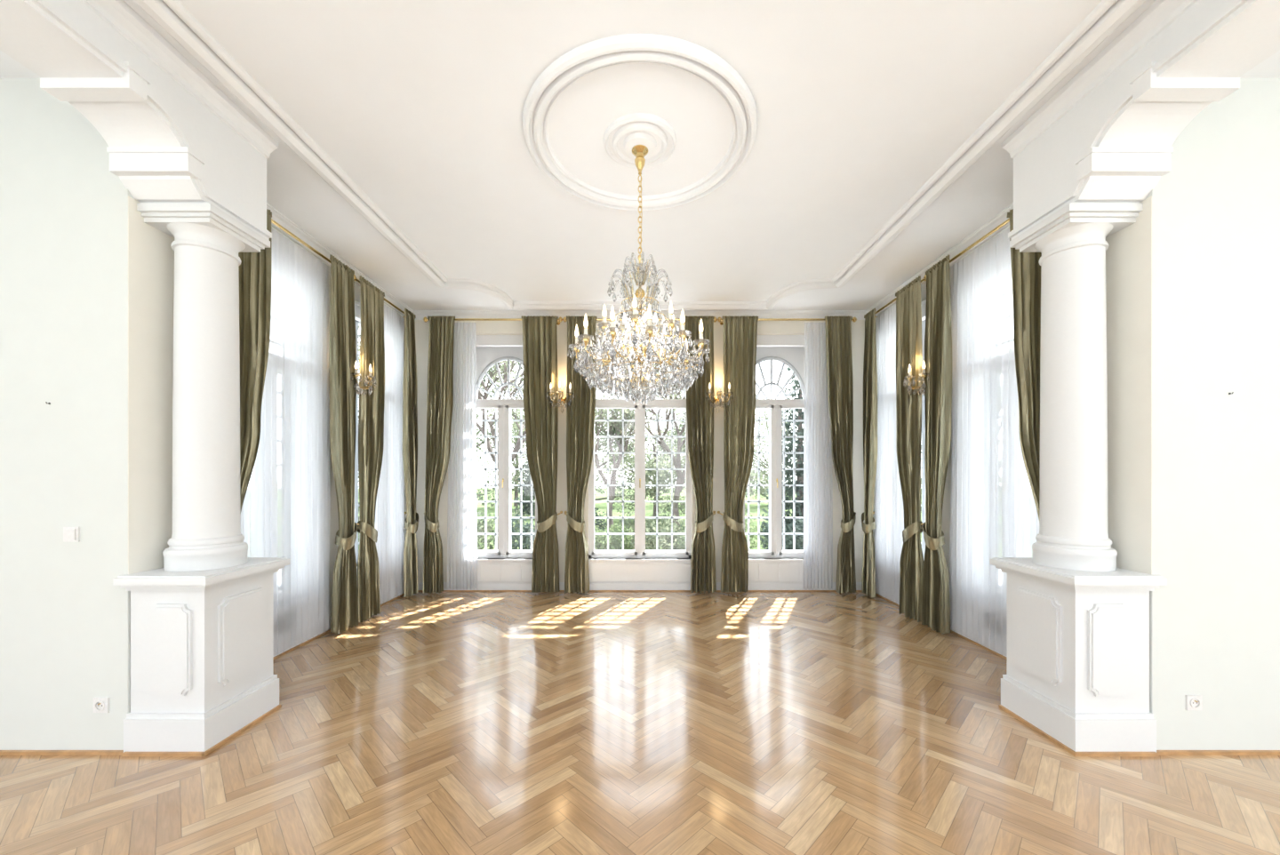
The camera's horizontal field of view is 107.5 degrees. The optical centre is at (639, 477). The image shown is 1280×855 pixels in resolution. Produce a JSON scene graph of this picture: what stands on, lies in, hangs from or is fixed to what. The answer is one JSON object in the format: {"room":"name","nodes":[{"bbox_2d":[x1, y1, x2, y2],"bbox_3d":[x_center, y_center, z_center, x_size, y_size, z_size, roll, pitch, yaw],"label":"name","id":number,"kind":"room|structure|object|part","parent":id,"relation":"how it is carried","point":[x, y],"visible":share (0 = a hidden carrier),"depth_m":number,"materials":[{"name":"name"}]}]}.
{"room":"historic interior","nodes":[
{"label":"historic interior","id":0,"kind":"room"},
{"bbox_2d":[0,78,174,750],"bbox_3d":[-4.040,-0.335,2.800,2.520,3.670,0.500,0,0,0],"label":"wall","id":1,"kind":"structure","parent":0,"point":[87,284],"depth_m":2.55,"materials":[{"name":"paint"}]},
{"bbox_2d":[0,750,123,755],"bbox_3d":[-4.045,1.491,2.541,2.510,0.018,0.018,0,0,0],"label":"baseboard","id":2,"kind":"structure","parent":1,"relation":"attached to","point":[2,752],"depth_m":2.53,"materials":[{"name":"brown wood"}]},
{"bbox_2d":[63,527,79,542],"bbox_3d":[-3.081,0.309,2.541,0.080,0.080,0.018,0,0,0],"label":"light switch","id":3,"kind":"object","parent":1,"relation":"attached to","point":[70,534],"visible":1,"depth_m":2.53,"materials":[{"name":"white plastic"}]},
{"bbox_2d":[93,697,109,712],"bbox_3d":[-2.922,1.236,2.539,0.080,0.080,0.021,0,0,0],"label":"power outlet","id":4,"kind":"object","parent":1,"relation":"attached to","point":[100,705],"visible":1,"depth_m":2.54,"materials":[{"name":"white plastic"}]},
{"bbox_2d":[0,0,278,240],"bbox_3d":[-2.582,-1.850,-0.275,0.463,0.640,6.650,0,0,0],"label":"ceiling beam","id":5,"kind":"structure","parent":1,"relation":"attached to","point":[171,134],"depth_m":2.40,"materials":[{"name":"white paint"}]},
{"bbox_2d":[271,225,406,618],"bbox_3d":[-3.225,-0.335,4.625,0.350,3.670,3.150,0,0,0],"label":"wall","id":6,"kind":"structure","parent":0,"point":[333,516],"depth_m":4.65,"materials":[{"name":"paint"}]},
{"bbox_2d":[271,218,331,263],"bbox_3d":[-2.978,-2.045,3.930,0.144,0.070,1.680,0,0,0],"label":"curtain rod","id":7,"kind":"object","parent":6,"relation":"attached to","point":[273,221],"visible":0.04,"depth_m":4.04,"materials":[{"name":"gold metal"}]},
{"bbox_2d":[238,208,271,511],"bbox_3d":[-2.874,-0.291,3.353,0.205,3.558,0.610,0,0,14],"label":"curtain","id":8,"kind":"object","parent":7,"relation":"hanging from","point":[254,268],"visible":0.27,"depth_m":3.47,"materials":[{"name":"green fabric"}]},
{"bbox_2d":[240,227,330,655],"bbox_3d":[-2.981,-0.275,3.929,0.045,3.490,1.179,0,0,0],"label":"sheer curtain","id":9,"kind":"object","parent":7,"relation":"hanging from","point":[285,512],"visible":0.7,"depth_m":4.04,"materials":[{"name":"white fabric"}]},
{"bbox_2d":[328,254,358,634],"bbox_3d":[-2.884,-0.291,4.587,0.206,3.558,0.432,0,0,-22],"label":"curtain","id":10,"kind":"object","parent":7,"relation":"hanging from","point":[342,340],"visible":1,"depth_m":4.52,"materials":[{"name":"green fabric"}]},
{"bbox_2d":[272,592,403,659],"bbox_3d":[-3.032,1.442,4.640,0.036,0.115,3.080,0,0,0],"label":"baseboard","id":11,"kind":"structure","parent":6,"relation":"attached to","point":[396,597],"depth_m":4.31,"materials":[{"name":"white paint"}]},
{"bbox_2d":[266,202,413,316],"bbox_3d":[-3.000,-2.125,4.625,0.100,0.090,3.150,0,0,0],"label":"trim","id":12,"kind":"structure","parent":6,"relation":"attached to","point":[277,217],"depth_m":4.33,"materials":[{"name":"white paint"}]},
{"bbox_2d":[353,303,360,575],"bbox_3d":[-3.205,-0.393,5.500,0.390,3.015,1.120,0,0,0],"label":"window","id":13,"kind":"structure","parent":6,"relation":"in","point":[357,317],"depth_m":5.50,"materials":[{"name":"paint"}]},
{"bbox_2d":[350,360,376,396],"bbox_3d":[-2.859,-0.968,4.741,0.351,0.376,0.328,0,0,-30],"label":"wall sconce","id":14,"kind":"object","parent":6,"relation":"attached to","point":[370,379],"visible":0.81,"depth_m":4.75,"materials":[{"name":"gold metal"}]},
{"bbox_2d":[353,274,404,317],"bbox_3d":[-2.978,-2.045,5.400,0.144,0.070,1.260,0,0,0],"label":"curtain rod","id":15,"kind":"object","parent":6,"relation":"attached to","point":[356,278],"visible":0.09,"depth_m":5.50,"materials":[{"name":"gold metal"}]},
{"bbox_2d":[356,275,384,622],"bbox_3d":[-2.876,-0.291,5.010,0.202,3.557,0.530,0,0,16],"label":"curtain","id":16,"kind":"object","parent":15,"relation":"hanging from","point":[371,408],"visible":0.94,"depth_m":4.97,"materials":[{"name":"green fabric"}]},
{"bbox_2d":[359,293,404,605],"bbox_3d":[-2.980,-0.275,5.462,0.047,3.489,0.960,0,0,0],"label":"sheer curtain","id":17,"kind":"object","parent":15,"relation":"hanging from","point":[389,509],"visible":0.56,"depth_m":5.61,"materials":[{"name":"white fabric"}]},
{"bbox_2d":[402,308,418,597],"bbox_3d":[-2.895,-0.291,5.925,0.188,3.558,0.361,0,0,-27],"label":"curtain","id":18,"kind":"object","parent":15,"relation":"hanging from","point":[410,381],"visible":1,"depth_m":5.84,"materials":[{"name":"green fabric"}]},
{"bbox_2d":[0,591,1279,854],"bbox_3d":[-0.027,1.500,1.318,10.872,0.001,10.182,0,0,0],"label":"floor","id":19,"kind":"structure","parent":0,"point":[453,723],"depth_m":2.49,"materials":[{"name":"brown wood"}]},
{"bbox_2d":[112,557,290,756],"bbox_3d":[-2.555,1.014,2.797,0.490,0.972,0.605,0,0,0],"label":"pedestal","id":20,"kind":"object","parent":19,"relation":"on","point":[202,676],"visible":0.98,"depth_m":2.56,"materials":[{"name":"paint"}]},
{"bbox_2d":[136,201,270,571],"bbox_3d":[-2.580,-0.501,2.805,0.410,2.057,0.420,0,0,0],"label":"column","id":21,"kind":"structure","parent":20,"relation":"on","point":[206,245],"depth_m":2.68,"materials":[{"name":"paint"}]},
{"bbox_2d":[989,557,1167,756],"bbox_3d":[2.555,1.014,2.797,0.490,0.972,0.605,0,0,0],"label":"pedestal","id":22,"kind":"object","parent":19,"relation":"on","point":[1077,675],"visible":0.95,"depth_m":2.56,"materials":[{"name":"paint"}]},
{"bbox_2d":[1009,201,1143,571],"bbox_3d":[2.580,-0.501,2.805,0.410,2.057,0.420,0,0,0],"label":"column","id":23,"kind":"structure","parent":22,"relation":"on","point":[1073,245],"depth_m":2.68,"materials":[{"name":"paint"}]},
{"bbox_2d":[0,0,1279,310],"bbox_3d":[0.000,-2.245,1.400,11.000,0.150,10.400,0,0,0],"label":"ceiling","id":24,"kind":"structure","parent":0,"point":[420,103],"depth_m":2.92,"materials":[{"name":"paint"}]},
{"bbox_2d":[567,144,710,404],"bbox_3d":[0.000,-1.292,3.030,0.907,1.646,0.904,0,0,0],"label":"chandelier","id":25,"kind":"object","parent":24,"relation":"hanging from","point":[644,340],"visible":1,"depth_m":2.89,"materials":[{"name":"clear glass"}]},
{"bbox_3d":[0.000,-1.010,3.030,0.110,0.850,0.110,0,0,0],"label":"stem","id":26,"kind":"part","parent":25,"relation":"part of","materials":[{"name":"gold metal"}]},
{"bbox_3d":[0.000,-1.761,3.030,0.108,0.707,0.108,0,0,0],"label":"chain","id":27,"kind":"part","parent":25,"relation":"part of","materials":[{"name":"gold metal"}]},
{"bbox_2d":[133,0,1146,310],"bbox_3d":[0.000,-2.170,2.164,4.564,0.118,7.596,0,0,0],"label":"trim","id":28,"kind":"structure","parent":24,"relation":"attached to","point":[158,11],"depth_m":2.93,"materials":[{"name":"white paint"}]},
{"bbox_2d":[522,33,757,211],"bbox_3d":[0.000,-2.140,3.030,1.470,0.060,1.470,0,0,0],"label":"ceiling medallion","id":29,"kind":"object","parent":24,"relation":"attached to","point":[627,132],"depth_m":2.81,"materials":[{"name":"white paint"}]},
{"bbox_2d":[415,320,864,582],"bbox_3d":[0.000,-0.335,6.375,6.800,3.670,0.350,0,0,0],"label":"wall","id":30,"kind":"structure","parent":0,"point":[482,327],"depth_m":6.20,"materials":[{"name":"beige paint"}]},
{"bbox_2d":[423,316,562,325],"bbox_3d":[-1.905,-2.045,6.128,1.810,0.070,0.144,0,0,0],"label":"curtain rod","id":31,"kind":"object","parent":30,"relation":"attached to","point":[425,319],"visible":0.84,"depth_m":6.08,"materials":[{"name":"gold metal"}]},
{"bbox_2d":[423,315,455,593],"bbox_3d":[-2.617,-0.291,6.032,0.467,3.557,0.208,0,0,21],"label":"curtain","id":32,"kind":"object","parent":31,"relation":"hanging from","point":[440,363],"visible":1,"depth_m":6.02,"materials":[{"name":"green fabric"}]},
{"bbox_2d":[447,321,477,589],"bbox_3d":[-2.317,-0.275,6.120,0.400,3.490,0.047,0,0,0],"label":"sheer curtain","id":33,"kind":"object","parent":31,"relation":"hanging from","point":[461,516],"visible":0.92,"depth_m":6.12,"materials":[{"name":"white fabric"}]},
{"bbox_2d":[521,315,562,592],"bbox_3d":[-1.253,-0.291,6.033,0.527,3.558,0.206,0,0,-14],"label":"curtain","id":34,"kind":"object","parent":31,"relation":"hanging from","point":[540,333],"visible":1,"depth_m":6.02,"materials":[{"name":"green fabric"}]},
{"bbox_2d":[477,562,532,582],"bbox_3d":[-1.820,1.248,6.185,1.080,0.264,0.030,0,0,0],"label":"trim","id":35,"kind":"structure","parent":30,"relation":"attached to","point":[486,572],"depth_m":6.17,"materials":[{"name":"white paint"}]},
{"bbox_2d":[475,335,537,562],"bbox_3d":[-1.820,-0.393,6.355,1.120,3.015,0.390,0,0,0],"label":"window","id":36,"kind":"structure","parent":30,"relation":"in","point":[491,349],"depth_m":6.31,"materials":[{"name":"paint"}]},
{"bbox_2d":[546,381,574,413],"bbox_3d":[-0.980,-1.018,6.010,0.328,0.376,0.350,0,0,30],"label":"wall sconce","id":37,"kind":"object","parent":30,"relation":"attached to","point":[562,400],"visible":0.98,"depth_m":5.95,"materials":[{"name":"gold metal"}]},
{"bbox_2d":[417,582,861,591],"bbox_3d":[0.000,1.442,6.182,6.060,0.115,0.036,0,0,0],"label":"baseboard","id":38,"kind":"structure","parent":30,"relation":"attached to","point":[481,586],"depth_m":6.18,"materials":[{"name":"white paint"}]},
{"bbox_2d":[588,335,691,562],"bbox_3d":[0.000,-0.393,6.355,1.500,3.015,0.390,0,0,0],"label":"window","id":39,"kind":"structure","parent":30,"relation":"in","point":[639,555],"depth_m":6.25,"materials":[{"name":"paint"}]},
{"bbox_2d":[412,310,867,319],"bbox_3d":[0.000,-2.125,6.150,6.100,0.090,0.100,0,0,0],"label":"trim","id":40,"kind":"structure","parent":30,"relation":"attached to","point":[420,315],"depth_m":6.13,"materials":[{"name":"white paint"}]},
{"bbox_2d":[588,562,691,582],"bbox_3d":[0.000,1.248,6.185,1.460,0.264,0.030,0,0,0],"label":"trim","id":41,"kind":"structure","parent":30,"relation":"attached to","point":[598,572],"depth_m":6.17,"materials":[{"name":"white paint"}]},
{"bbox_2d":[562,316,717,322],"bbox_3d":[0.000,-2.045,6.128,2.000,0.070,0.144,0,0,0],"label":"curtain rod","id":42,"kind":"object","parent":30,"relation":"attached to","point":[564,317],"visible":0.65,"depth_m":6.07,"materials":[{"name":"gold metal"}]},
{"bbox_2d":[564,315,596,593],"bbox_3d":[-0.799,-0.291,6.030,0.461,3.558,0.230,0,0,21],"label":"curtain","id":43,"kind":"object","parent":42,"relation":"hanging from","point":[580,413],"visible":0.9,"depth_m":6.02,"materials":[{"name":"green fabric"}]},
{"bbox_2d":[684,315,716,593],"bbox_3d":[0.795,-0.291,6.036,0.460,3.558,0.197,0,0,-16],"label":"curtain","id":44,"kind":"object","parent":42,"relation":"hanging from","point":[700,413],"visible":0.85,"depth_m":6.03,"materials":[{"name":"green fabric"}]},
{"bbox_2d":[704,381,734,413],"bbox_3d":[0.981,-1.018,6.010,0.327,0.376,0.351,0,0,-30],"label":"wall sconce","id":45,"kind":"object","parent":30,"relation":"attached to","point":[717,399],"visible":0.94,"depth_m":5.95,"materials":[{"name":"gold metal"}]},
{"bbox_2d":[743,335,804,562],"bbox_3d":[1.820,-0.393,6.355,1.120,3.015,0.390,0,0,0],"label":"window","id":46,"kind":"structure","parent":30,"relation":"in","point":[788,350],"depth_m":6.31,"materials":[{"name":"paint"}]},
{"bbox_2d":[747,562,803,582],"bbox_3d":[1.820,1.248,6.185,1.080,0.264,0.030,0,0,0],"label":"trim","id":47,"kind":"structure","parent":30,"relation":"attached to","point":[757,572],"depth_m":6.17,"materials":[{"name":"white paint"}]},
{"bbox_2d":[717,316,856,325],"bbox_3d":[1.905,-2.045,6.128,1.810,0.070,0.144,0,0,0],"label":"curtain rod","id":48,"kind":"object","parent":30,"relation":"attached to","point":[719,319],"visible":0.81,"depth_m":6.08,"materials":[{"name":"gold metal"}]},
{"bbox_2d":[717,315,758,592],"bbox_3d":[1.243,-0.291,6.035,0.516,3.558,0.208,0,0,17],"label":"curtain","id":49,"kind":"object","parent":48,"relation":"hanging from","point":[740,332],"visible":0.99,"depth_m":6.03,"materials":[{"name":"green fabric"}]},
{"bbox_2d":[803,322,832,590],"bbox_3d":[2.321,-0.275,6.120,0.393,3.489,0.051,0,0,0],"label":"sheer curtain","id":50,"kind":"object","parent":48,"relation":"hanging from","point":[818,482],"visible":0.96,"depth_m":6.12,"materials":[{"name":"white fabric"}]},
{"bbox_2d":[824,315,855,593],"bbox_3d":[2.620,-0.291,6.029,0.461,3.558,0.197,0,0,-19],"label":"curtain","id":51,"kind":"object","parent":48,"relation":"hanging from","point":[838,329],"visible":1,"depth_m":6.03,"materials":[{"name":"green fabric"}]},
{"bbox_2d":[872,225,1009,579],"bbox_3d":[3.225,-0.335,4.625,0.350,3.670,3.150,0,0,0],"label":"wall","id":52,"kind":"structure","parent":0,"point":[946,508],"depth_m":4.66,"materials":[{"name":"paint"}]},
{"bbox_2d":[875,274,926,317],"bbox_3d":[2.978,-2.045,5.400,0.144,0.070,1.260,0,0,0],"label":"curtain rod","id":53,"kind":"object","parent":52,"relation":"attached to","point":[924,276],"visible":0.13,"depth_m":5.49,"materials":[{"name":"gold metal"}]},
{"bbox_2d":[861,308,877,597],"bbox_3d":[2.897,-0.291,5.928,0.189,3.557,0.360,0,0,28],"label":"curtain","id":54,"kind":"object","parent":53,"relation":"hanging from","point":[869,364],"visible":1,"depth_m":5.84,"materials":[{"name":"green fabric"}]},
{"bbox_2d":[874,304,903,604],"bbox_3d":[2.982,-0.275,5.463,0.046,3.490,0.961,0,0,0],"label":"sheer curtain","id":55,"kind":"object","parent":53,"relation":"hanging from","point":[889,512],"visible":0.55,"depth_m":5.65,"materials":[{"name":"white fabric"}]},
{"bbox_2d":[895,275,923,622],"bbox_3d":[2.888,-0.291,5.015,0.222,3.558,0.529,0,0,-18],"label":"curtain","id":56,"kind":"object","parent":53,"relation":"hanging from","point":[908,303],"visible":0.94,"depth_m":4.97,"materials":[{"name":"green fabric"}]},
{"bbox_2d":[903,360,929,395],"bbox_3d":[2.860,-0.968,4.799,0.350,0.376,0.328,0,0,-30],"label":"wall sconce","id":57,"kind":"object","parent":52,"relation":"attached to","point":[909,379],"visible":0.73,"depth_m":4.75,"materials":[{"name":"gold metal"}]},
{"bbox_2d":[920,303,926,559],"bbox_3d":[3.205,-0.393,5.500,0.390,3.015,1.120,0,0,0],"label":"window","id":58,"kind":"structure","parent":52,"relation":"in","point":[924,306],"depth_m":5.50,"materials":[{"name":"paint"}]},
{"bbox_2d":[866,202,1013,316],"bbox_3d":[3.000,-2.125,4.625,0.100,0.090,3.150,0,0,0],"label":"trim","id":59,"kind":"structure","parent":52,"relation":"attached to","point":[1001,217],"depth_m":4.34,"materials":[{"name":"white paint"}]},
{"bbox_2d":[875,592,1006,659],"bbox_3d":[3.032,1.442,4.640,0.036,0.115,3.080,0,0,0],"label":"baseboard","id":60,"kind":"structure","parent":52,"relation":"attached to","point":[879,595],"depth_m":4.30,"materials":[{"name":"white paint"}]},
{"bbox_2d":[949,217,1009,263],"bbox_3d":[2.978,-2.045,3.930,0.144,0.070,1.680,0,0,0],"label":"curtain rod","id":61,"kind":"object","parent":52,"relation":"attached to","point":[1006,221],"visible":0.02,"depth_m":4.03,"materials":[{"name":"gold metal"}]},
{"bbox_2d":[921,254,951,634],"bbox_3d":[2.885,-0.292,4.580,0.200,3.556,0.435,0,0,18],"label":"curtain","id":62,"kind":"object","parent":61,"relation":"hanging from","point":[938,334],"visible":1,"depth_m":4.50,"materials":[{"name":"green fabric"}]},
{"bbox_2d":[949,226,1039,655],"bbox_3d":[2.981,-0.275,3.934,0.046,3.490,1.181,0,0,0],"label":"sheer curtain","id":63,"kind":"object","parent":61,"relation":"hanging from","point":[994,512],"visible":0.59,"depth_m":4.04,"materials":[{"name":"white fabric"}]},
{"bbox_2d":[1007,208,1041,519],"bbox_3d":[2.872,-0.291,3.353,0.203,3.557,0.612,0,0,-14],"label":"curtain","id":64,"kind":"object","parent":61,"relation":"hanging from","point":[1026,268],"visible":0.27,"depth_m":3.46,"materials":[{"name":"green fabric"}]},
{"bbox_2d":[1105,78,1279,750],"bbox_3d":[4.040,-0.335,2.800,2.520,3.670,0.500,0,0,0],"label":"wall","id":65,"kind":"structure","parent":0,"point":[1193,284],"depth_m":2.55,"materials":[{"name":"paint"}]},
{"bbox_2d":[1001,0,1279,240],"bbox_3d":[2.582,-1.850,-0.275,0.463,0.640,6.650,0,0,0],"label":"ceiling beam","id":66,"kind":"structure","parent":65,"relation":"attached to","point":[1108,134],"depth_m":2.40,"materials":[{"name":"white paint"}]},
{"bbox_2d":[1185,695,1202,710],"bbox_3d":[3.004,1.222,2.539,0.080,0.080,0.021,0,0,0],"label":"power outlet","id":67,"kind":"object","parent":65,"relation":"attached to","point":[1193,702],"visible":1,"depth_m":2.54,"materials":[{"name":"white plastic"}]},
{"bbox_2d":[1156,750,1279,755],"bbox_3d":[4.045,1.491,2.541,2.510,0.018,0.018,0,0,0],"label":"baseboard","id":68,"kind":"structure","parent":65,"relation":"attached to","point":[1159,752],"depth_m":2.53,"materials":[{"name":"brown wood"}]},
{"label":"outside","id":69,"kind":"structure","parent":0,"visible":0},
{"bbox_2d":[358,488,921,551],"bbox_3d":[0.000,2.200,25.000,120.000,0.200,130.000,0,0,0],"label":"lawn","id":70,"kind":"structure","parent":69,"point":[602,506],"depth_m":29.57,"materials":[{"name":"green plant"}]},
{"bbox_2d":[358,326,526,511],"bbox_3d":[-7.923,-2.123,18.832,7.406,8.456,5.636,0,0,-36],"label":"tree","id":71,"kind":"object","parent":70,"relation":"on","point":[478,444],"visible":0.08,"depth_m":19.10,"materials":[{"name":"green plant"}]},
{"bbox_2d":[476,360,526,532],"bbox_3d":[-5.455,-1.563,16.376,5.361,7.362,4.117,0,0,-22],"label":"tree","id":72,"kind":"object","parent":70,"relation":"on","point":[516,448],"visible":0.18,"depth_m":16.40,"materials":[{"name":"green plant"}]},
{"bbox_2d":[476,384,528,506],"bbox_3d":[-8.172,-2.552,34.332,8.063,9.314,9.443,0,0,41],"label":"tree","id":73,"kind":"object","parent":70,"relation":"on","point":[516,464],"visible":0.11,"depth_m":32.45,"materials":[{"name":"green plant"}]},
{"bbox_2d":[476,508,530,550],"bbox_3d":[-4.103,1.451,13.002,2.164,1.207,1.079,0,0,-22],"label":"shrub","id":74,"kind":"object","parent":70,"relation":"on","point":[480,530],"visible":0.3,"depth_m":12.86,"materials":[{"name":"green plant"}]},
{"bbox_2d":[496,514,535,550],"bbox_3d":[-2.698,1.510,12.213,1.992,1.133,0.967,0,0,-23],"label":"shrub","id":75,"kind":"object","parent":70,"relation":"on","point":[526,528],"visible":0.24,"depth_m":11.93,"materials":[{"name":"green plant"}]},
{"bbox_2d":[512,442,535,517],"bbox_3d":[-5.252,-1.476,25.020,3.238,7.153,3.147,0,0,0],"label":"conifer","id":76,"kind":"object","parent":70,"relation":"on","point":[524,496],"visible":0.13,"depth_m":24.44,"materials":[{"name":"green plant"}]},
{"bbox_2d":[496,408,616,493],"bbox_3d":[-5.876,-1.097,30.283,6.200,6.407,8.600,0,0,40],"label":"tree","id":77,"kind":"object","parent":70,"relation":"on","point":[518,411],"visible":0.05,"depth_m":29.40,"materials":[{"name":"green plant"}]},
{"bbox_2d":[594,507,607,541],"bbox_3d":[-2.010,1.462,13.987,2.168,1.222,1.099,0,0,-21],"label":"shrub","id":78,"kind":"object","parent":70,"relation":"on","point":[604,524],"visible":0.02,"depth_m":14.17,"materials":[{"name":"green plant"}]},
{"bbox_2d":[594,522,632,550],"bbox_3d":[-0.897,1.610,11.912,1.626,0.923,0.794,0,0,-28],"label":"shrub","id":79,"kind":"object","parent":70,"relation":"on","point":[614,544],"visible":0.53,"depth_m":11.85,"materials":[{"name":"green plant"}]},
{"bbox_2d":[594,408,647,513],"bbox_3d":[-2.680,-0.638,21.053,5.585,5.491,4.994,0,0,-39],"label":"tree","id":80,"kind":"object","parent":70,"relation":"on","point":[604,444],"visible":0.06,"depth_m":21.12,"materials":[{"name":"green plant"}]},
{"bbox_2d":[594,391,662,537],"bbox_3d":[-1.290,-0.381,15.637,3.647,4.996,2.380,0,0,-23],"label":"tree","id":81,"kind":"object","parent":70,"relation":"on","point":[615,428],"visible":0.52,"depth_m":15.42,"materials":[{"name":"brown plant"}]},
{"bbox_2d":[594,408,684,500],"bbox_3d":[1.067,-1.590,35.776,9.091,7.391,8.600,0,0,4],"label":"tree","id":82,"kind":"object","parent":70,"relation":"on","point":[662,413],"visible":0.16,"depth_m":34.39,"materials":[{"name":"green plant"}]},
{"bbox_2d":[594,426,685,517],"bbox_3d":[0.969,-0.356,23.730,6.152,4.928,5.458,0,0,-29],"label":"tree","id":83,"kind":"object","parent":70,"relation":"on","point":[663,476],"visible":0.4,"depth_m":22.89,"materials":[{"name":"green plant"}]},
{"bbox_2d":[595,364,685,533],"bbox_3d":[0.856,-1.207,16.799,4.309,6.655,5.327,0,0,27],"label":"tree","id":84,"kind":"object","parent":70,"relation":"on","point":[681,476],"visible":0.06,"depth_m":17.03,"materials":[{"name":"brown plant"}]},
{"bbox_2d":[615,510,679,550],"bbox_3d":[0.188,1.501,13.387,1.996,1.117,0.998,0,0,-21],"label":"shrub","id":85,"kind":"object","parent":70,"relation":"on","point":[628,523],"visible":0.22,"depth_m":13.35,"materials":[{"name":"green plant"}]},
{"bbox_2d":[630,519,685,550],"bbox_3d":[0.584,1.552,11.692,1.833,1.053,0.869,0,0,-27],"label":"shrub","id":86,"kind":"object","parent":70,"relation":"on","point":[666,542],"visible":0.46,"depth_m":11.58,"materials":[{"name":"green plant"}]},
{"bbox_2d":[654,421,768,514],"bbox_3d":[3.113,-0.423,19.408,5.277,5.062,4.012,0,0,18],"label":"tree","id":87,"kind":"object","parent":70,"relation":"on","point":[763,490],"visible":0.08,"depth_m":19.54,"materials":[{"name":"green plant"}]},
{"bbox_2d":[668,408,788,498],"bbox_3d":[5.181,-1.576,32.026,7.898,7.364,8.663,0,0,44],"label":"tree","id":88,"kind":"object","parent":70,"relation":"on","point":[767,442],"visible":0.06,"depth_m":31.76,"materials":[{"name":"green plant"}]},
{"bbox_2d":[744,509,755,541],"bbox_3d":[2.596,1.522,14.184,2.021,1.124,0.958,0,0,-24],"label":"shrub","id":89,"kind":"object","parent":70,"relation":"on","point":[745,509],"visible":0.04,"depth_m":14.24,"materials":[{"name":"green plant"}]},
{"bbox_2d":[744,512,762,550],"bbox_3d":[2.297,1.503,12.314,1.985,1.136,0.978,0,0,-23],"label":"shrub","id":90,"kind":"object","parent":70,"relation":"on","point":[752,524],"visible":0.07,"depth_m":12.33,"materials":[{"name":"green plant"}]},
{"bbox_2d":[750,388,803,504],"bbox_3d":[9.422,-2.451,35.945,8.034,9.113,9.309,0,0,0],"label":"tree","id":91,"kind":"object","parent":70,"relation":"on","point":[764,414],"visible":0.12,"depth_m":34.80,"materials":[{"name":"green plant"}]},
{"bbox_2d":[757,367,803,539],"bbox_3d":[5.377,-1.519,15.814,2.749,7.238,2.826,0,0,-18],"label":"tree","id":92,"kind":"object","parent":70,"relation":"on","point":[799,464],"visible":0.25,"depth_m":15.59,"materials":[{"name":"green plant"}]},
{"bbox_2d":[760,519,803,550],"bbox_3d":[3.889,1.565,12.208,1.784,0.996,0.876,0,0,-29],"label":"shrub","id":93,"kind":"object","parent":70,"relation":"on","point":[788,546],"visible":0.41,"depth_m":12.03,"materials":[{"name":"green plant"}]}
]}

